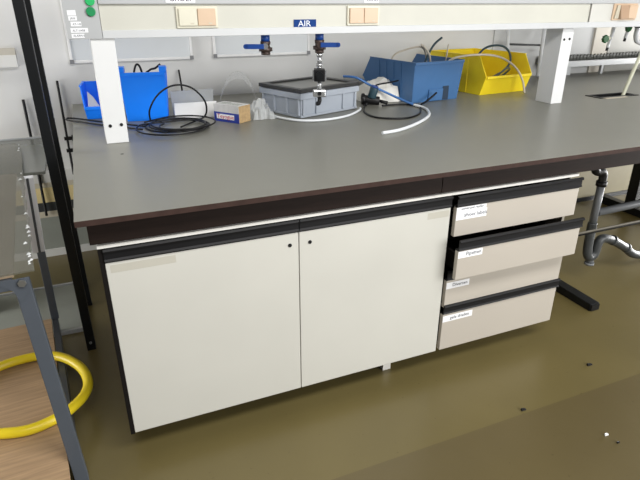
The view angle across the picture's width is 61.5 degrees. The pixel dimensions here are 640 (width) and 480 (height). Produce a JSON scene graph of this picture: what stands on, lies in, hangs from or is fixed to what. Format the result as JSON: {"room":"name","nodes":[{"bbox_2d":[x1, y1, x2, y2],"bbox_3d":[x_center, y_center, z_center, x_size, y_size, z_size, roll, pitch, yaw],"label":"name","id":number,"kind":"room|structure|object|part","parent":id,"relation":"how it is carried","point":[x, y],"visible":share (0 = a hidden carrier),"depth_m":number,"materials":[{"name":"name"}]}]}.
{"room":"laboratory","nodes":[
{"label":"laboratory","id":0,"kind":"room"},
{"bbox_2d":[0,0,631,170],"bbox_3d":[0.472,-1.665,3.583,10.000,3.000,0.120,-10,26,-21],"label":"wall","id":1,"kind":"structure","parent":0,"point":[241,74],"depth_m":3.22,"materials":[{"name":"white paint"}]},
{"bbox_2d":[0,48,15,54],"bbox_3d":[-2.856,-0.781,2.353,2.715,0.033,0.030,-10,26,-21],"label":"trim","id":2,"kind":"structure","parent":1,"relation":"attached to","point":[3,51],"depth_m":2.81,"materials":[{"name":"beige plastic"}]},
{"bbox_2d":[0,55,18,67],"bbox_3d":[-2.854,-0.737,2.368,2.715,0.060,0.040,-10,26,-21],"label":"trim","id":3,"kind":"structure","parent":1,"relation":"attached to","point":[5,60],"depth_m":2.82,"materials":[{"name":"white plastic"}]},
{"bbox_2d":[22,99,47,215],"bbox_3d":[-1.617,-0.455,3.058,0.016,0.670,0.037,-2,24,-4],"label":"rod","id":4,"kind":"object","parent":1,"relation":"attached to","point":[23,100],"visible":0.73,"depth_m":3.09,"materials":[{"name":"black metal"}]},
{"bbox_2d":[33,168,72,183],"bbox_3d":[-2.758,-0.169,2.677,2.934,0.065,0.020,-10,26,-21],"label":"trim","id":5,"kind":"structure","parent":1,"relation":"attached to","point":[45,178],"depth_m":3.12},
{"bbox_2d":[35,185,72,202],"bbox_3d":[-2.760,-0.070,2.725,2.934,0.090,0.012,-10,26,-21],"label":"trim","id":6,"kind":"structure","parent":1,"relation":"attached to","point":[48,192],"depth_m":3.17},
{"bbox_2d":[35,180,72,188],"bbox_3d":[-2.760,-0.126,2.700,2.934,0.032,0.012,-10,26,-21],"label":"trim","id":7,"kind":"structure","parent":1,"relation":"attached to","point":[70,182],"depth_m":3.15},
{"bbox_2d":[38,199,73,211],"bbox_3d":[-2.760,-0.004,2.754,2.934,0.055,0.012,-10,26,-21],"label":"trim","id":8,"kind":"structure","parent":1,"relation":"attached to","point":[51,206],"depth_m":3.19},
{"bbox_2d":[39,208,73,217],"bbox_3d":[-2.760,0.039,2.773,2.934,0.038,0.012,-10,26,-21],"label":"trim","id":9,"kind":"structure","parent":1,"relation":"attached to","point":[54,213],"depth_m":3.21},
{"bbox_2d":[30,216,88,251],"bbox_3d":[-2.760,0.149,2.822,2.934,0.203,0.012,-10,26,-21],"label":"trim","id":10,"kind":"structure","parent":1,"relation":"attached to","point":[51,228],"depth_m":3.27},
{"bbox_2d":[32,243,96,258],"bbox_3d":[-2.759,0.264,2.870,2.934,0.047,0.020,-10,26,-21],"label":"baseboard","id":11,"kind":"structure","parent":1,"relation":"attached to","point":[84,247],"depth_m":3.31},
{"bbox_2d":[56,81,72,173],"bbox_3d":[-1.440,-0.632,3.064,0.047,0.530,0.029,-10,26,-21],"label":"rod","id":12,"kind":"object","parent":1,"relation":"attached to","point":[67,138],"visible":0.83,"depth_m":3.07,"materials":[{"name":"black plastic"}]},
{"bbox_2d":[60,0,193,63],"bbox_3d":[-1.061,-1.306,2.949,0.674,0.626,0.024,-10,26,-21],"label":"whiteboard","id":13,"kind":"object","parent":1,"relation":"attached to","point":[162,48],"visible":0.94,"depth_m":3.06,"materials":[{"name":"white plastic"}]},
{"bbox_2d":[212,34,309,57],"bbox_3d":[-0.353,-1.430,3.220,0.624,0.626,0.024,-10,26,-21],"label":"whiteboard","id":14,"kind":"object","parent":1,"relation":"attached to","point":[223,46],"visible":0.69,"depth_m":3.31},
{"bbox_2d":[492,28,594,75],"bbox_3d":[1.730,-2.079,3.901,0.985,1.700,0.012,-10,26,-21],"label":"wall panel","id":15,"kind":"structure","parent":1,"relation":"attached to","point":[582,40],"depth_m":4.12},
{"bbox_2d":[586,27,611,71],"bbox_3d":[2.261,-2.165,4.097,0.160,1.700,0.030,-10,26,-21],"label":"trim","id":16,"kind":"structure","parent":1,"relation":"attached to","point":[598,47],"depth_m":4.33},
{"bbox_2d":[603,27,639,70],"bbox_3d":[3.502,-2.380,4.584,2.480,1.700,0.012,-10,26,-21],"label":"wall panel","id":17,"kind":"structure","parent":1,"relation":"attached to","point":[617,45],"depth_m":4.47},
{"bbox_2d":[0,194,639,479],"bbox_3d":[1.414,0.640,2.158,10.000,0.050,5.000,-10,26,-21],"label":"floor","id":18,"kind":"structure","parent":0,"point":[454,412],"depth_m":2.04,"materials":[{"name":"plastic"}]},
{"bbox_2d":[0,136,82,335],"bbox_3d":[-1.542,-0.029,2.661,0.560,0.757,0.854,-10,26,-21],"label":"side table","id":19,"kind":"object","parent":18,"relation":"on","point":[32,149],"visible":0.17,"depth_m":2.69,"materials":[{"name":"grey metal"}]},
{"bbox_3d":[-1.475,0.374,2.665,0.560,0.016,0.475,-10,26,-21],"label":"plate","id":20,"kind":"part","parent":19,"relation":"part of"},
{"bbox_2d":[0,175,88,479],"bbox_3d":[-1.252,0.330,1.834,0.662,0.773,1.140,-12,27,-24],"label":"cart","id":21,"kind":"object","parent":18,"relation":"on","point":[30,392],"visible":0.9,"depth_m":1.78,"materials":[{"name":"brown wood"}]},
{"bbox_3d":[-1.087,0.169,1.320,0.592,0.033,0.030,-12,27,-24],"label":"rail","id":22,"kind":"part","parent":21,"relation":"part of","materials":[{"name":"grey metal"}]},
{"bbox_2d":[0,275,13,279],"bbox_3d":[-1.310,-0.035,1.719,0.598,0.012,1.010,-12,27,-24],"label":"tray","id":23,"kind":"object","parent":21,"relation":"on","point":[7,277],"depth_m":1.43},
{"bbox_2d":[0,143,34,277],"bbox_3d":[-1.409,-0.148,1.946,0.618,0.008,1.590,-12,27,-26],"label":"sheet","id":24,"kind":"object","parent":21,"relation":"on","point":[15,237],"visible":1,"depth_m":1.78,"materials":[{"name":"clear glass"}]},
{"bbox_2d":[0,319,70,479],"bbox_3d":[-1.257,0.617,1.916,0.616,0.018,1.070,-12,27,-24],"label":"shelf","id":25,"kind":"object","parent":21,"relation":"attached to","point":[24,399],"depth_m":1.91,"materials":[{"name":"brown wood"}]},
{"bbox_2d":[0,351,92,438],"bbox_3d":[-1.096,0.559,1.977,0.489,0.036,0.479,-10,26,-21],"label":"hose","id":26,"kind":"object","parent":21,"relation":"on","point":[80,367],"visible":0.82,"depth_m":1.97,"materials":[{"name":"yellow rubber"}]},
{"bbox_3d":[-1.217,0.201,2.410,0.036,0.340,0.030,-12,27,-24],"label":"leg","id":27,"kind":"part","parent":21,"relation":"part of","materials":[{"name":"blue paint"}]},
{"bbox_3d":[-0.793,0.446,1.610,0.070,0.745,0.035,-12,27,-24],"label":"leg","id":28,"kind":"part","parent":21,"relation":"part of","materials":[{"name":"blue paint"}]},
{"bbox_3d":[-1.014,0.555,2.136,0.026,0.078,0.937,-12,27,-25],"label":"rail","id":29,"kind":"part","parent":21,"relation":"part of","materials":[{"name":"grey metal"}]},
{"bbox_2d":[12,0,95,350],"bbox_3d":[-1.115,-0.652,2.126,0.052,2.330,0.451,-10,26,-21],"label":"metal post","id":30,"kind":"object","parent":18,"relation":"on","point":[23,12],"visible":1,"depth_m":2.19,"materials":[{"name":"black metal"}]},
{"bbox_2d":[96,192,453,434],"bbox_3d":[-0.181,0.185,2.134,1.214,0.796,0.561,-10,26,-21],"label":"base cabinet","id":31,"kind":"object","parent":18,"relation":"on","point":[206,320],"visible":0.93,"depth_m":1.84,"materials":[{"name":"white laminate"}]},
{"bbox_3d":[-0.348,-0.001,1.659,0.598,0.046,0.031,-10,26,-21],"label":"handle","id":32,"kind":"part","parent":31,"relation":"part of","materials":[{"name":"black plastic"}]},
{"bbox_3d":[-0.351,0.309,1.802,0.598,0.637,0.020,-10,26,-21],"label":"door","id":33,"kind":"part","parent":31,"relation":"part of","materials":[{"name":"white laminate"}]},
{"bbox_3d":[-0.183,-0.176,1.978,1.214,0.010,0.550,-10,26,-21],"label":"rail","id":34,"kind":"part","parent":31,"relation":"part of","materials":[{"name":"silver metal"}]},
{"bbox_3d":[0.203,0.215,2.016,0.598,0.637,0.020,-10,26,-21],"label":"door","id":35,"kind":"part","parent":31,"relation":"part of","materials":[{"name":"white laminate"}]},
{"bbox_3d":[0.205,-0.096,1.872,0.598,0.046,0.031,-10,26,-21],"label":"handle","id":36,"kind":"part","parent":31,"relation":"part of","materials":[{"name":"black plastic"}]},
{"bbox_2d":[73,69,639,349],"bbox_3d":[1.172,-0.365,3.247,4.756,0.901,1.916,-10,26,-21],"label":"lab bench","id":37,"kind":"object","parent":18,"relation":"on","point":[223,173],"depth_m":2.13,"materials":[{"name":"grey laminate"}]},
{"bbox_2d":[78,81,101,118],"bbox_3d":[-1.097,-0.704,2.699,0.173,0.159,0.212,-7,25,-15],"label":"storage bin","id":38,"kind":"object","parent":37,"relation":"on","point":[94,112],"visible":0.44,"depth_m":2.65,"materials":[{"name":"blue plastic"}]},
{"bbox_2d":[87,92,98,106],"bbox_3d":[-1.103,-0.670,2.647,0.080,0.120,0.022,-10,26,-21],"label":"folded paper","id":39,"kind":"object","parent":38,"relation":"in","point":[92,102],"visible":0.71,"depth_m":2.63,"materials":[{"name":"white paper"}]},
{"bbox_2d":[65,84,215,135],"bbox_3d":[-0.863,-0.601,2.427,0.757,0.188,0.394,0,24,0],"label":"cable coil","id":40,"kind":"object","parent":37,"relation":"on","point":[163,120],"visible":0.98,"depth_m":2.48,"materials":[{"name":"black plastic"}]},
{"bbox_2d":[118,65,168,121],"bbox_3d":[-0.866,-0.746,2.678,0.220,0.253,0.312,-6,25,-13],"label":"storage bin","id":41,"kind":"object","parent":37,"relation":"on","point":[139,89],"visible":0.88,"depth_m":2.55,"materials":[{"name":"blue plastic"}]},
{"bbox_2d":[133,63,142,71],"bbox_3d":[-0.885,-0.774,2.641,0.080,0.177,0.010,-10,26,-21],"label":"cable","id":42,"kind":"object","parent":41,"relation":"in","point":[136,64],"visible":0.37,"depth_m":2.61,"materials":[{"name":"black plastic"}]},
{"bbox_2d":[146,63,160,71],"bbox_3d":[-0.829,-0.755,2.619,0.127,0.200,0.016,-3,24,-7],"label":"cable","id":43,"kind":"object","parent":41,"relation":"in","point":[156,67],"visible":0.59,"depth_m":2.59,"materials":[{"name":"black plastic"}]},
{"bbox_2d":[170,89,216,117],"bbox_3d":[-0.636,-0.688,2.712,0.220,0.119,0.130,-6,25,-14],"label":"plastic tray","id":44,"kind":"object","parent":37,"relation":"on","point":[185,102],"visible":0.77,"depth_m":2.70,"materials":[{"name":"white plastic"}]},
{"bbox_2d":[178,70,182,90],"bbox_3d":[-0.819,-0.916,3.176,0.011,0.163,0.104,-8,25,-18],"label":"rod","id":45,"kind":"object","parent":44,"relation":"in","point":[178,70],"visible":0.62,"depth_m":3.17,"materials":[{"name":"black plastic"}]},
{"bbox_2d":[213,101,250,123],"bbox_3d":[-0.425,-0.619,2.603,0.157,0.082,0.088,14,28,29],"label":"carton","id":46,"kind":"object","parent":37,"relation":"on","point":[225,111],"visible":0.98,"depth_m":2.57,"materials":[{"name":"cardboard"}]},
{"bbox_2d":[250,98,275,119],"bbox_3d":[-0.301,-0.667,2.696,0.128,0.093,0.197,-10,26,-21],"label":"plastic bag","id":47,"kind":"object","parent":37,"relation":"on","point":[259,110],"visible":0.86,"depth_m":2.65,"materials":[{"name":"white plastic"}]},
{"bbox_2d":[259,76,359,117],"bbox_3d":[-0.055,-0.767,2.864,0.423,0.142,0.333,-21,31,-39],"label":"crate","id":48,"kind":"object","parent":37,"relation":"on","point":[294,97],"visible":0.77,"depth_m":2.76,"materials":[{"name":"grey plastic"}]},
{"bbox_3d":[-0.055,-0.819,2.839,0.359,0.010,0.269,-21,31,-39],"label":"lid pane","id":49,"kind":"part","parent":48,"relation":"part of","materials":[{"name":"grey plastic"}]},
{"bbox_3d":[-0.055,-0.823,2.838,0.423,0.019,0.333,-21,31,-39],"label":"lid frame","id":50,"kind":"part","parent":48,"relation":"part of","materials":[{"name":"grey plastic"}]},
{"bbox_2d":[275,107,360,121],"bbox_3d":[-0.075,-0.643,2.740,0.568,0.014,0.348,2,24,4],"label":"hose","id":51,"kind":"object","parent":37,"relation":"on","point":[359,109],"visible":0.77,"depth_m":2.61,"materials":[{"name":"white plastic"}]},
{"bbox_2d":[61,0,639,143],"bbox_3d":[1.150,-1.048,2.936,4.604,0.600,0.220,-10,26,-21],"label":"shelf","id":52,"kind":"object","parent":37,"relation":"on","point":[113,19],"depth_m":2.32,"materials":[{"name":"white metal"}]},
{"bbox_3d":[-0.917,-0.881,2.061,0.121,0.198,0.212,-10,26,-21],"label":"plate","id":53,"kind":"part","parent":52,"relation":"part of","materials":[{"name":"grey metal"}]},
{"bbox_2d":[85,0,94,5],"bbox_3d":[-0.841,-0.874,1.967,0.033,0.033,0.010,-10,26,-21],"label":"magnet","id":54,"kind":"object","parent":52,"relation":"attached to","point":[88,2],"visible":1,"depth_m":1.97,"materials":[{"name":"green plastic"}]},
{"bbox_2d":[86,7,95,15],"bbox_3d":[-0.843,-0.841,1.981,0.033,0.033,0.010,-10,26,-21],"label":"magnet","id":55,"kind":"object","parent":52,"relation":"attached to","point":[90,11],"visible":1,"depth_m":1.98,"materials":[{"name":"green plastic"}]},
{"bbox_2d":[175,6,217,27],"bbox_3d":[-0.486,-0.882,2.131,0.163,0.080,0.017,-10,26,-21],"label":"double socket","id":56,"kind":"object","parent":52,"relation":"attached to","point":[186,16],"visible":1,"depth_m":2.12,"materials":[{"name":"beige plastic"}]},
{"bbox_2d":[243,35,271,54],"bbox_3d":[-0.266,-0.834,2.302,0.128,0.082,0.064,-10,26,-21],"label":"valve","id":57,"kind":"object","parent":52,"relation":"attached to","point":[264,47],"visible":0.94,"depth_m":2.29,"materials":[{"name":"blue metal"}]},
{"bbox_3d":[-0.281,-0.821,2.285,0.088,0.020,0.007,-1,24,-2],"label":"handle","id":58,"kind":"part","parent":57,"relation":"part of","materials":[{"name":"blue plastic"}]},
{"bbox_2d":[294,19,315,26],"bbox_3d":[-0.064,-0.930,2.312,0.102,0.031,0.005,-10,26,-21],"label":"sign","id":59,"kind":"object","parent":52,"relation":"attached to","point":[299,22],"visible":1,"depth_m":2.31,"materials":[{"name":"blue plastic"}]},
{"bbox_2d":[313,34,339,105],"bbox_3d":[0.026,-0.770,2.447,0.121,0.314,0.075,-3,24,-7],"label":"valve","id":60,"kind":"object","parent":52,"relation":"attached to","point":[319,73],"visible":1,"depth_m":2.43,"materials":[{"name":"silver metal"}]},
{"bbox_2d":[313,89,325,105],"bbox_3d":[-0.003,-0.663,2.503,0.067,0.072,0.056,-10,26,-21],"label":"outlet","id":61,"kind":"object","parent":60,"relation":"attached to","point":[319,93],"depth_m":2.48,"materials":[{"name":"silver metal"}]},
{"bbox_3d":[0.047,-0.862,2.377,0.088,0.020,0.007,-1,24,-2],"label":"handle","id":62,"kind":"part","parent":60,"relation":"part of","materials":[{"name":"blue plastic"}]},
{"bbox_3d":[0.272,-1.060,2.528,2.454,0.091,0.195,-10,26,-21],"label":"panel","id":63,"kind":"part","parent":52,"relation":"part of","materials":[{"name":"white metal"}]},
{"bbox_2d":[347,6,378,25],"bbox_3d":[0.194,-0.998,2.393,0.158,0.080,0.017,-10,26,-21],"label":"double socket","id":64,"kind":"object","parent":52,"relation":"attached to","point":[356,15],"visible":1,"depth_m":2.38,"materials":[{"name":"beige plastic"}]},
{"bbox_3d":[1.205,-1.165,2.913,4.482,0.029,0.214,-10,26,-21],"label":"rail","id":65,"kind":"part","parent":52,"relation":"part of","materials":[{"name":"white metal"}]},
{"bbox_2d":[601,27,615,50],"bbox_3d":[1.738,-1.217,3.248,0.114,0.146,0.033,-14,27,-28],"label":"tap","id":66,"kind":"object","parent":52,"relation":"attached to","point":[605,38],"visible":0.94,"depth_m":3.25,"materials":[{"name":"white metal"}]},
{"bbox_3d":[1.712,-1.206,3.230,0.046,0.046,0.018,-10,26,-21],"label":"knob","id":67,"kind":"part","parent":66,"relation":"part of","materials":[{"name":"green plastic"}]},
{"bbox_3d":[2.341,-1.411,3.323,2.020,0.091,0.200,-10,26,-21],"label":"panel","id":68,"kind":"part","parent":52,"relation":"part of","materials":[{"name":"white metal"}]},
{"bbox_2d":[611,3,638,19],"bbox_3d":[1.681,-1.252,2.953,0.180,0.084,0.030,-10,26,-21],"label":"double socket","id":69,"kind":"object","parent":52,"relation":"attached to","point":[620,11],"visible":1,"depth_m":2.94,"materials":[{"name":"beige plastic"}]},
{"bbox_2d":[623,27,632,41],"bbox_3d":[1.880,-1.272,3.291,0.067,0.113,0.040,-10,26,-21],"label":"tap","id":70,"kind":"object","parent":52,"relation":"attached to","point":[627,29],"visible":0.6,"depth_m":3.29,"materials":[{"name":"white metal"}]},
{"bbox_3d":[1.875,-1.288,3.269,0.046,0.046,0.018,-10,26,-21],"label":"knob","id":71,"kind":"part","parent":70,"relation":"part of","materials":[{"name":"green plastic"}]},
{"bbox_2d":[633,27,639,44],"bbox_3d":[1.981,-1.256,3.297,0.159,0.118,0.040,-10,26,-21],"label":"spout","id":72,"kind":"object","parent":52,"relation":"attached to","point":[637,29],"visible":0.91,"depth_m":3.27,"materials":[{"name":"white metal"}]},
{"bbox_2d":[621,53,639,94],"bbox_3d":[1.943,-1.006,3.361,0.204,0.402,0.025,-18,30,-36],"label":"hose","id":73,"kind":"object","parent":72,"relation":"hanging from","point":[634,68],"visible":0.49,"depth_m":3.34,"materials":[{"name":"white plastic"}]},
{"bbox_2d":[73,69,639,221],"bbox_3d":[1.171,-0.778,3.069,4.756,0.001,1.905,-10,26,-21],"label":"countertop","id":74,"kind":"structure","parent":37,"relation":"on","point":[221,162],"depth_m":2.17,"materials":[{"name":"grey laminate"}]},
{"bbox_3d":[1.503,-0.399,2.366,4.662,0.085,0.040,-10,26,-21],"label":"apron rail","id":75,"kind":"part","parent":37,"relation":"part of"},
{"bbox_2d":[361,85,387,106],"bbox_3d":[0.305,-0.801,2.977,0.147,0.112,0.084,-2,24,-4],"label":"fitting","id":76,"kind":"object","parent":37,"relation":"on","point":[371,98],"visible":0.99,"depth_m":2.97,"materials":[{"name":"black plastic"}]},
{"bbox_3d":[0.293,-0.813,2.966,0.055,0.066,0.055,-10,26,-21],"label":"knob","id":77,"kind":"part","parent":76,"relation":"part of","materials":[{"name":"teal plastic"}]},
{"bbox_2d":[376,80,398,85],"bbox_3d":[0.377,-0.875,2.999,0.165,0.021,0.015,-16,29,-32],"label":"cable","id":78,"kind":"object","parent":76,"relation":"on","point":[395,80],"visible":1,"depth_m":2.99,"materials":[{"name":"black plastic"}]},
{"bbox_2d":[356,77,399,101],"bbox_3d":[0.336,-0.884,3.138,0.241,0.132,0.226,-10,26,-21],"label":"plastic sheet","id":79,"kind":"object","parent":37,"relation":"on","point":[363,88],"visible":0.73,"depth_m":3.08,"materials":[{"name":"white plastic"}]},
{"bbox_2d":[343,75,430,134],"bbox_3d":[0.398,-0.700,2.694,0.409,0.160,0.768,-4,24,-10],"label":"air hose","id":80,"kind":"object","parent":37,"relation":"on","point":[344,76],"visible":0.94,"depth_m":2.88,"materials":[{"name":"white plastic"}]},
{"bbox_2d":[363,104,421,119],"bbox_3d":[0.383,-0.682,2.830,0.316,0.017,0.411,2,24,4],"label":"cable","id":81,"kind":"object","parent":37,"relation":"on","point":[364,111],"visible":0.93,"depth_m":2.71,"materials":[{"name":"black plastic"}]},
{"bbox_2d":[363,54,464,102],"bbox_3d":[0.551,-0.994,3.274,0.376,0.224,0.512,-14,27,-28],"label":"storage bin","id":82,"kind":"object","parent":37,"relation":"on","point":[419,80],"visible":0.74,"depth_m":3.10,"materials":[{"name":"blue plastic"}]},
{"bbox_2d":[391,46,426,61],"bbox_3d":[0.519,-1.029,3.211,0.247,0.245,0.090,-10,26,-21],"label":"hose","id":83,"kind":"object","parent":82,"relation":"in","point":[414,46],"visible":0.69,"depth_m":3.12,"materials":[{"name":"grey plastic"}]},
{"bbox_2d":[420,44,430,61],"bbox_3d":[0.630,-1.030,3.198,0.105,0.257,0.032,-20,31,-37],"label":"hose","id":84,"kind":"object","parent":82,"relation":"in","point":[421,45],"visible":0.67,"depth_m":3.15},
{"bbox_2d":[424,37,442,61],"bbox_3d":[0.644,-1.060,3.196,0.155,0.275,0.034,-3,24,-6],"label":"hose","id":85,"kind":"object","parent":82,"relation":"in","point":[440,38],"visible":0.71,"depth_m":3.15,"materials":[{"name":"grey rubber"}]},
{"bbox_2d":[420,92,436,104],"bbox_3d":[0.614,-0.799,3.036,0.129,0.061,0.014,-18,30,-35],"label":"cable","id":86,"kind":"object","parent":37,"relation":"on","point":[435,93],"visible":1,"depth_m":3.04,"materials":[{"name":"black plastic"}]},
{"bbox_3d":[0.776,0.093,2.218,0.606,0.045,0.028,-10,26,-21],"label":"handle","id":87,"kind":"part","parent":37,"relation":"part of","materials":[{"name":"black plastic"}]},
{"bbox_2d":[430,48,531,94],"bbox_3d":[1.045,-1.118,3.549,0.403,0.229,0.552,-13,27,-26],"label":"storage bin","id":88,"kind":"object","parent":37,"relation":"on","point":[477,78],"visible":0.73,"depth_m":3.42,"materials":[{"name":"yellow plastic"}]},
{"bbox_2d":[478,44,511,75],"bbox_3d":[1.113,-1.142,3.470,0.297,0.224,0.074,-16,29,-32],"label":"hose","id":89,"kind":"object","parent":88,"relation":"in","point":[493,45],"visible":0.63,"depth_m":3.46,"materials":[{"name":"black rubber"}]},
{"bbox_2d":[496,67,510,75],"bbox_3d":[1.136,-1.064,3.482,0.251,0.108,0.137,-10,26,-21],"label":"hose","id":90,"kind":"object","parent":88,"relation":"in","point":[506,68],"visible":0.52,"depth_m":3.45,"materials":[{"name":"black rubber"}]},
{"bbox_2d":[449,54,525,92],"bbox_3d":[0.997,-0.997,3.240,0.604,0.247,0.101,-4,24,-8],"label":"hose","id":91,"kind":"object","parent":37,"relation":"on","point":[467,55],"visible":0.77,"depth_m":3.19,"materials":[{"name":"grey rubber"}]},
{"bbox_3d":[0.771,0.332,2.329,0.600,0.170,0.018,-10,26,-21],"label":"drawer","id":92,"kind":"part","parent":37,"relation":"part of","materials":[{"name":"beige laminate"}]},
{"bbox_3d":[0.776,0.235,2.281,0.606,0.044,0.028,-10,26,-21],"label":"handle","id":93,"kind":"part","parent":37,"relation":"part of","materials":[{"name":"black plastic"}]},
{"bbox_3d":[0.771,0.168,2.256,0.600,0.122,0.018,-10,26,-21],"label":"drawer","id":94,"kind":"part","parent":37,"relation":"part of","materials":[{"name":"beige laminate"}]},
{"bbox_3d":[0.677,0.006,2.414,0.622,0.695,0.621,-10,26,-21],"label":"drawer unit","id":95,"kind":"part","parent":37,"relation":"part of","materials":[{"name":"beige laminate"}]},
{"bbox_3d":[0.776,-0.115,2.118,0.600,0.117,0.018,-10,26,-21],"label":"drawer","id":96,"kind":"part","parent":37,"relation":"part of","materials":[{"name":"beige laminate"}]},
{"bbox_3d":[0.660,-0.319,2.303,0.615,0.010,0.550,-10,26,-21],"label":"rail","id":97,"kind":"part","parent":37,"relation":"part of","materials":[{"name":"white metal"}]},
{"bbox_3d":[0.788,0.048,2.139,0.603,0.120,0.018,-10,26,-21],"label":"drawer","id":98,"kind":"part","parent":37,"relation":"part of","materials":[{"name":"beige laminate"}]},
{"bbox_3d":[0.781,-0.188,2.081,0.606,0.045,0.028,-10,26,-21],"label":"handle","id":99,"kind":"part","parent":37,"relation":"part of","materials":[{"name":"black plastic"}]},
{"bbox_3d":[0.793,-0.026,2.101,0.609,0.045,0.028,-10,26,-21],"label":"handle","id":100,"kind":"part","parent":37,"relation":"part of","materials":[{"name":"black plastic"}]},
{"bbox_2d":[506,29,545,76],"bbox_3d":[1.530,-1.463,3.977,0.460,0.497,0.177,-10,26,-21],"label":"metal frame","id":101,"kind":"object","parent":37,"relation":"on","point":[508,43],"visible":0.46,"depth_m":4.02,"materials":[{"name":"white metal"}]},
{"bbox_2d":[536,52,639,74],"bbox_3d":[2.348,-1.439,4.377,1.410,0.144,0.120,-10,26,-21],"label":"cable tray","id":102,"kind":"object","parent":37,"relation":"on","point":[600,60],"visible":0.59,"depth_m":4.32,"materials":[{"name":"white metal"}]},
{"bbox_2d":[536,52,639,63],"bbox_3d":[2.344,-1.481,4.369,1.410,0.060,0.099,-10,26,-21],"label":"grille","id":103,"kind":"object","parent":102,"relation":"attached to","point":[618,58],"depth_m":4.34,"materials":[{"name":"grey metal"}]},
{"bbox_3d":[2.262,-1.385,4.330,0.022,0.084,0.023,-10,26,-21],"label":"leg","id":104,"kind":"part","parent":102,"relation":"part of","materials":[{"name":"white metal"}]},
{"bbox_3d":[1.006,-0.143,3.813,4.630,0.034,0.030,-10,26,-21],"label":"rail","id":105,"kind":"part","parent":37,"relation":"part of","materials":[{"name":"grey metal"}]},
{"bbox_3d":[2.238,-0.186,3.076,2.770,0.020,0.013,-10,26,-21],"label":"cross rail","id":106,"kind":"part","parent":37,"relation":"part of","materials":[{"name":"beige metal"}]},
{"bbox_3d":[2.243,-0.196,3.059,2.770,0.019,0.012,-10,26,-21],"label":"cross rail","id":107,"kind":"part","parent":37,"relation":"part of","materials":[{"name":"grey metal"}]},
{"bbox_2d":[585,92,637,98],"bbox_3d":[1.812,-0.832,3.347,0.324,0.134,0.137,-10,26,-21],"label":"sink","id":108,"kind":"object","parent":37,"relation":"in","point":[618,94],"visible":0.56,"depth_m":3.34,"materials":[{"name":"black plastic"}]},
{"bbox_2d":[595,93,630,96],"bbox_3d":[1.808,-0.834,3.356,0.298,0.130,0.093,-10,26,-21],"label":"basin","id":109,"kind":"object","parent":108,"relation":"in","point":[606,94],"depth_m":3.36,"materials":[{"name":"black plastic"}]},
{"bbox_2d":[583,169,639,265],"bbox_3d":[1.868,-0.237,2.987,1.100,0.880,0.064,-10,26,-21],"label":"drain pipe","id":110,"kind":"object","parent":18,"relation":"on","point":[591,247],"visible":0.88,"depth_m":2.89,"materials":[{"name":"grey plastic"}]}
]}

